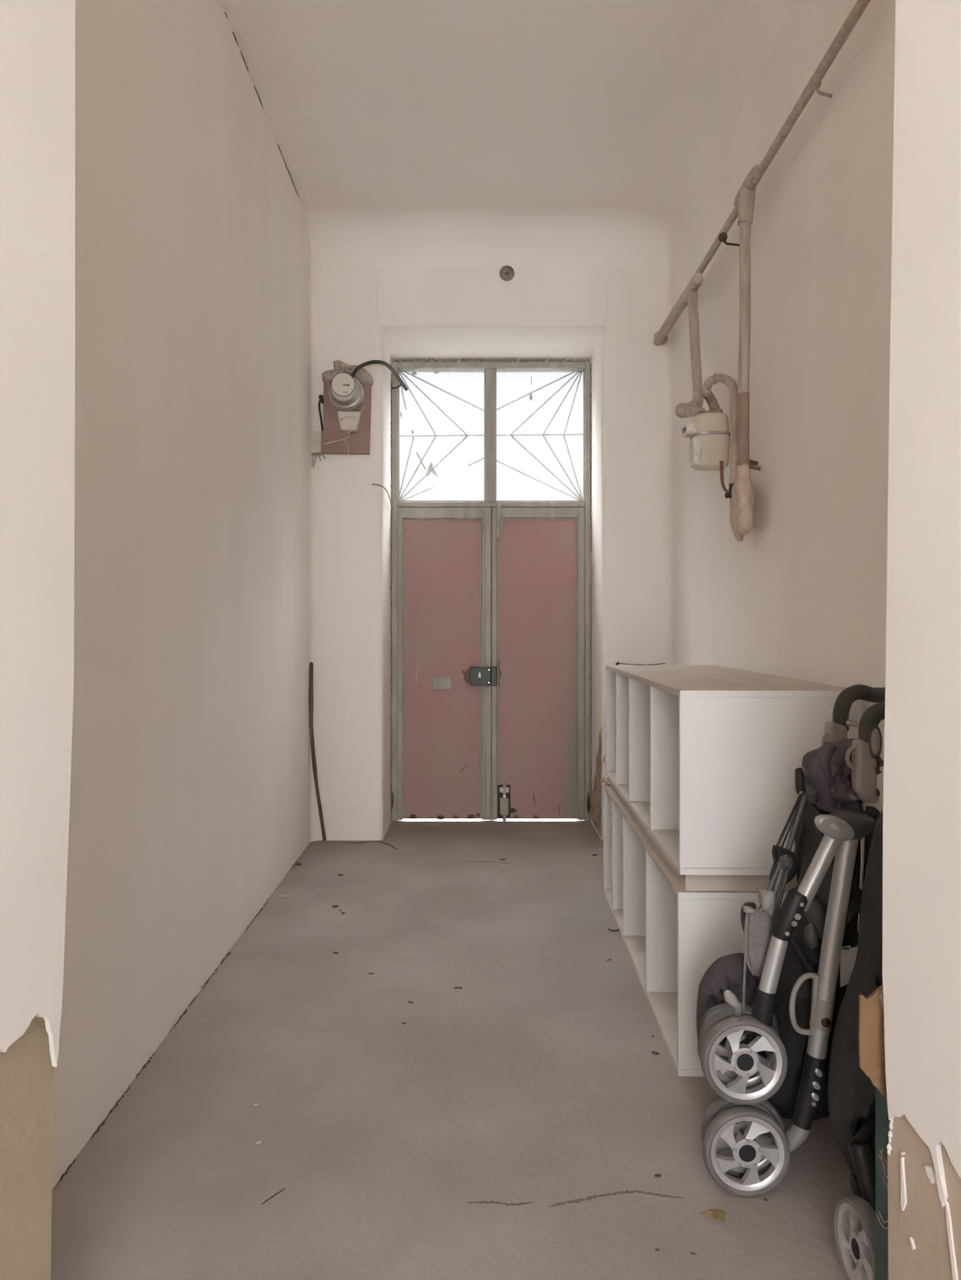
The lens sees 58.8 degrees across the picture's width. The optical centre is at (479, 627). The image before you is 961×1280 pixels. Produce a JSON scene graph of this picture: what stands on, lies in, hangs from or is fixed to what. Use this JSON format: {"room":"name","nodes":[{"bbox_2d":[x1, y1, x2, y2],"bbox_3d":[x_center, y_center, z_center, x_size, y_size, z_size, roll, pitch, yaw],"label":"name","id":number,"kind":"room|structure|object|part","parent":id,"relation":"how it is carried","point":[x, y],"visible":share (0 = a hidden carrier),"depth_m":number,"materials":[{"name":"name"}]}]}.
{"room":"entrance hallway","nodes":[
{"label":"entrance hallway","id":0,"kind":"room"},
{"bbox_2d":[0,0,75,1279],"bbox_3d":[-0.936,-0.552,1.135,0.528,3.605,0.571,0,0,0],"label":"wall","id":1,"kind":"structure","parent":0,"point":[37,37],"depth_m":1.34,"materials":[{"name":"beige paint"}]},
{"bbox_2d":[52,0,309,1188],"bbox_3d":[-1.081,-0.592,3.235,0.268,3.685,3.633,0,0,-1],"label":"wall","id":2,"kind":"structure","parent":0,"point":[189,787],"depth_m":2.69,"materials":[{"name":"paint"}]},
{"bbox_2d":[51,819,862,1279],"bbox_3d":[0.000,1.309,1.030,2.800,0.122,9.060,0,0,0],"label":"floor","id":3,"kind":"structure","parent":0,"point":[520,1120],"depth_m":2.21,"materials":[{"name":"concrete"}]},
{"bbox_2d":[308,662,326,841],"bbox_3d":[-0.936,0.719,4.935,0.101,1.035,0.037,0,0,-16],"label":"wooden stick","id":4,"kind":"object","parent":3,"relation":"on","point":[311,674],"visible":1,"depth_m":4.92,"materials":[{"name":"brown wood"}]},
{"bbox_2d":[603,783,788,1076],"bbox_3d":[0.814,0.994,3.200,0.490,0.512,1.660,0,0,1],"label":"cube shelf","id":5,"kind":"object","parent":3,"relation":"on","point":[671,934],"visible":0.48,"depth_m":2.88,"materials":[{"name":"white laminate"}]},
{"bbox_2d":[601,777,610,785],"bbox_3d":[0.611,0.720,3.976,0.079,0.031,0.100,0,0,0],"label":"rubble","id":6,"kind":"object","parent":5,"relation":"on","point":[606,780],"visible":0.27,"depth_m":3.98,"materials":[{"name":"beige stone"}]},
{"bbox_3d":[0.827,0.994,4.021,0.483,0.475,0.018,0,0,1],"label":"panel","id":7,"kind":"part","parent":5,"relation":"part of","materials":[{"name":"white plastic"}]},
{"bbox_2d":[610,782,797,890],"bbox_3d":[0.819,0.710,3.160,0.455,0.055,1.550,0,0,1],"label":"spacer","id":8,"kind":"object","parent":5,"relation":"on","point":[689,882],"visible":0.21,"depth_m":2.39,"materials":[{"name":"beige wood"}]},
{"bbox_2d":[605,662,861,875],"bbox_3d":[0.817,0.421,3.147,0.500,0.524,1.600,0,0,1],"label":"cube shelf","id":9,"kind":"object","parent":8,"relation":"on","point":[706,758],"visible":0.91,"depth_m":2.35,"materials":[{"name":"white laminate"}]},
{"bbox_3d":[0.830,0.429,3.938,0.493,0.471,0.018,0,0,1],"label":"panel","id":10,"kind":"part","parent":9,"relation":"part of","materials":[{"name":"white plastic"}]},
{"bbox_3d":[0.799,0.429,2.356,0.494,0.471,0.018,0,0,1],"label":"panel","id":11,"kind":"part","parent":9,"relation":"part of","materials":[{"name":"white plastic"}]},
{"bbox_3d":[0.795,0.994,2.379,0.484,0.475,0.018,0,0,1],"label":"panel","id":12,"kind":"part","parent":5,"relation":"part of","materials":[{"name":"white plastic"}]},
{"bbox_2d":[699,1209,726,1221],"bbox_3d":[0.495,1.243,1.804,0.054,0.010,0.036,0,0,0],"label":"dry leaf","id":13,"kind":"object","parent":3,"relation":"on","point":[719,1214],"visible":1,"depth_m":1.80,"materials":[{"name":"plant"}]},
{"bbox_2d":[696,684,884,1196],"bbox_3d":[0.769,0.698,2.044,0.566,1.105,0.364,0,0,0],"label":"stroller","id":14,"kind":"object","parent":3,"relation":"on","point":[767,1013],"visible":0.94,"depth_m":1.93,"materials":[{"name":"black fabric"}]},
{"bbox_2d":[696,953,761,1060],"bbox_3d":[0.614,0.949,2.064,0.167,0.306,0.181,0,0,0],"label":"basket","id":15,"kind":"object","parent":14,"relation":"on","point":[725,973],"depth_m":2.04,"materials":[{"name":"fabric"}]},
{"bbox_3d":[0.628,0.682,1.990,0.034,0.082,0.060,0,0,0],"label":"recline lever","id":16,"kind":"part","parent":14,"relation":"part of","materials":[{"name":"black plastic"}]},
{"bbox_3d":[0.640,0.625,1.958,0.077,0.055,0.040,0,0,-7],"label":"bracket plate","id":17,"kind":"part","parent":14,"relation":"part of","materials":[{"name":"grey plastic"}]},
{"bbox_3d":[0.665,0.603,1.960,0.068,0.129,0.012,0,0,-10],"label":"folding rod","id":18,"kind":"part","parent":14,"relation":"part of","materials":[{"name":"grey plastic"}]},
{"bbox_3d":[0.682,0.632,1.960,0.055,0.204,0.008,0,0,-12],"label":"folding rod","id":19,"kind":"part","parent":14,"relation":"part of","materials":[{"name":"grey plastic"}]},
{"bbox_3d":[0.685,0.585,1.960,0.043,0.086,0.014,0,0,-19],"label":"folding rod","id":20,"kind":"part","parent":14,"relation":"part of","materials":[{"name":"grey plastic"}]},
{"bbox_3d":[0.681,0.666,1.960,0.077,0.273,0.008,0,0,-8],"label":"folding rod","id":21,"kind":"part","parent":14,"relation":"part of","materials":[{"name":"grey plastic"}]},
{"bbox_3d":[0.729,0.460,2.015,0.089,0.140,0.007,0,0,-21],"label":"folding rod","id":22,"kind":"part","parent":14,"relation":"part of","materials":[{"name":"black plastic"}]},
{"bbox_3d":[0.736,0.465,2.015,0.078,0.132,0.005,0,0,-24],"label":"folding rod","id":23,"kind":"part","parent":14,"relation":"part of","materials":[{"name":"black plastic"}]},
{"bbox_3d":[0.746,0.468,2.015,0.075,0.142,0.014,0,0,-28],"label":"folding rod","id":24,"kind":"part","parent":14,"relation":"part of","materials":[{"name":"grey plastic"}]},
{"bbox_3d":[0.759,0.471,2.015,0.054,0.120,0.007,0,0,-39],"label":"folding rod","id":25,"kind":"part","parent":14,"relation":"part of","materials":[{"name":"black plastic"}]},
{"bbox_3d":[0.724,0.839,1.900,0.069,0.140,0.016,0,0,0],"label":"carry handle","id":26,"kind":"part","parent":14,"relation":"part of","materials":[{"name":"grey plastic"}]},
{"bbox_3d":[0.832,0.808,2.060,0.313,0.800,0.320,0,0,0],"label":"seat","id":27,"kind":"part","parent":14,"relation":"part of","materials":[{"name":"black fabric"}]},
{"bbox_3d":[0.918,0.278,2.200,0.047,0.069,0.048,0,0,0],"label":"grip post","id":28,"kind":"part","parent":14,"relation":"part of","materials":[{"name":"grey plastic"}]},
{"bbox_3d":[0.967,0.227,2.074,0.154,0.164,0.311,0,0,10],"label":"push handle","id":29,"kind":"part","parent":14,"relation":"part of","materials":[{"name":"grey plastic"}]},
{"bbox_3d":[0.879,0.328,1.950,0.048,0.142,0.042,0,0,0],"label":"grip post","id":30,"kind":"part","parent":14,"relation":"part of","materials":[{"name":"grey plastic"}]},
{"bbox_2d":[827,808,883,1279],"bbox_3d":[0.842,0.809,1.790,0.214,0.883,0.601,0,0,18],"label":"stroller","id":31,"kind":"object","parent":3,"relation":"on","point":[851,1092],"visible":0.47,"depth_m":1.71,"materials":[{"name":"black fabric"}]},
{"bbox_2d":[858,984,890,1279],"bbox_3d":[0.838,0.925,1.467,0.391,0.650,0.062,0,0,0],"label":"cardboard box","id":32,"kind":"object","parent":3,"relation":"on","point":[871,1049],"visible":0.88,"depth_m":1.45,"materials":[{"name":"beige cardboard"}]},
{"bbox_2d":[309,245,672,842],"bbox_3d":[0.068,-0.593,5.262,2.305,3.685,0.676,0,0,0],"label":"wall","id":33,"kind":"structure","parent":0,"point":[608,318],"depth_m":5.00,"materials":[{"name":"paint"}]},
{"bbox_2d":[309,395,325,467],"bbox_3d":[-0.950,-1.142,4.978,0.107,0.426,0.055,0,0,0],"label":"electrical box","id":34,"kind":"object","parent":33,"relation":"attached to","point":[316,438],"visible":0.96,"depth_m":4.96,"materials":[{"name":"grey plastic"}]},
{"bbox_2d":[322,372,371,454],"bbox_3d":[-0.773,-1.232,4.928,0.280,0.463,0.144,0,0,0],"label":"electric meter","id":35,"kind":"object","parent":33,"relation":"attached to","point":[346,430],"visible":1,"depth_m":4.96,"materials":[{"name":"silver metal"}]},
{"bbox_2d":[351,360,407,390],"bbox_3d":[-0.574,-1.485,5.159,0.182,0.138,0.566,0,0,20],"label":"cable","id":36,"kind":"object","parent":35,"relation":"attached to","point":[371,362],"visible":0.94,"depth_m":4.97,"materials":[{"name":"grey plastic"}]},
{"bbox_2d":[372,482,393,515],"bbox_3d":[-0.584,-0.778,5.221,0.090,0.126,0.496,0,0,0],"label":"loose wire","id":37,"kind":"object","parent":33,"relation":"attached to","point":[372,483],"visible":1,"depth_m":5.02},
{"bbox_2d":[397,368,485,501],"bbox_3d":[-0.251,-1.245,5.513,0.582,0.882,0.055,0,0,0],"label":"window","id":38,"kind":"structure","parent":33,"relation":"in","point":[431,468],"depth_m":5.53,"materials":[{"name":"glass"}]},
{"bbox_2d":[397,507,491,820],"bbox_3d":[-0.228,0.236,5.476,0.633,2.027,0.120,0,0,0],"label":"door","id":39,"kind":"structure","parent":33,"relation":"in","point":[445,554],"depth_m":5.50,"materials":[{"name":"pink paint"}]},
{"bbox_3d":[-0.244,0.359,5.494,0.126,0.082,0.012,0,0,0],"label":"plate","id":40,"kind":"part","parent":39,"relation":"part of","materials":[{"name":"grey paint"}]},
{"bbox_2d":[390,358,591,820],"bbox_3d":[0.074,-0.244,5.507,1.310,2.972,0.105,0,0,0],"label":"door frame","id":41,"kind":"structure","parent":33,"relation":"attached to","point":[490,367],"depth_m":5.46,"materials":[{"name":"grey paint"}]},
{"bbox_2d":[499,265,514,280],"bbox_3d":[0.160,-2.072,4.985,0.090,0.090,0.030,0,0,0],"label":"plug","id":42,"kind":"object","parent":33,"relation":"attached to","point":[506,273],"visible":1,"depth_m":4.99,"materials":[{"name":"paint"}]},
{"bbox_2d":[490,501,584,820],"bbox_3d":[0.373,0.221,5.475,0.601,2.045,0.110,0,0,0],"label":"door","id":43,"kind":"structure","parent":33,"relation":"in","point":[538,666],"depth_m":5.50,"materials":[{"name":"pink paint"}]},
{"bbox_3d":[0.120,-0.683,5.463,0.060,0.131,0.025,0,0,0],"label":"bolt plate","id":44,"kind":"part","parent":43,"relation":"part of","materials":[{"name":"grey paint"}]},
{"bbox_3d":[0.120,-0.687,5.453,0.026,0.229,0.025,0,0,0],"label":"bolt rod","id":45,"kind":"part","parent":43,"relation":"part of","materials":[{"name":"grey paint"}]},
{"bbox_3d":[0.156,1.119,5.494,0.082,0.208,0.012,0,0,0],"label":"bolt plate","id":46,"kind":"part","parent":43,"relation":"part of","materials":[{"name":"grey metal"}]},
{"bbox_3d":[0.159,1.125,5.463,0.022,0.236,0.048,0,0,0],"label":"bolt rod","id":47,"kind":"part","parent":43,"relation":"part of","materials":[{"name":"silver metal"}]},
{"bbox_2d":[494,368,584,501],"bbox_3d":[0.392,-1.246,5.513,0.589,0.880,0.055,0,0,0],"label":"window","id":48,"kind":"structure","parent":33,"relation":"in","point":[580,498],"depth_m":5.53,"materials":[{"name":"clear glass"}]},
{"bbox_2d":[221,0,793,269],"bbox_3d":[0.000,-2.292,1.050,2.800,0.485,9.100,0,0,0],"label":"ceiling","id":49,"kind":"structure","parent":0,"point":[408,133],"depth_m":3.88,"materials":[{"name":"paint"}]},
{"bbox_2d":[672,0,895,813],"bbox_3d":[1.212,-0.593,3.235,0.250,3.685,3.635,0,0,1],"label":"wall","id":50,"kind":"structure","parent":0,"point":[802,596],"depth_m":2.84,"materials":[{"name":"paint"}]},
{"bbox_2d":[652,0,870,541],"bbox_3d":[0.998,-1.042,3.453,0.230,1.391,3.114,0,0,0],"label":"gas pipe","id":51,"kind":"object","parent":50,"relation":"attached to","point":[740,492],"visible":0.95,"depth_m":3.20,"materials":[{"name":"metal"}]},
{"bbox_2d":[680,407,730,471],"bbox_3d":[0.973,-0.816,3.700,0.217,0.256,0.140,0,0,0],"label":"gas meter","id":52,"kind":"object","parent":51,"relation":"hanging from","point":[708,433],"visible":0.99,"depth_m":3.64,"materials":[{"name":"beige metal"}]},
{"bbox_3d":[0.934,-0.755,3.682,0.037,0.124,0.096,0,0,0],"label":"plate","id":53,"kind":"part","parent":52,"relation":"part of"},
{"bbox_3d":[0.998,-0.614,3.492,0.022,0.143,0.072,0,0,-6],"label":"valve lever","id":54,"kind":"part","parent":51,"relation":"part of","materials":[{"name":"brown metal"}]},
{"bbox_2d":[882,0,960,1279],"bbox_3d":[0.935,-0.552,1.137,0.529,3.605,0.574,0,0,0],"label":"wall","id":55,"kind":"structure","parent":0,"point":[922,829],"depth_m":1.33,"materials":[{"name":"beige paint"}]}
]}

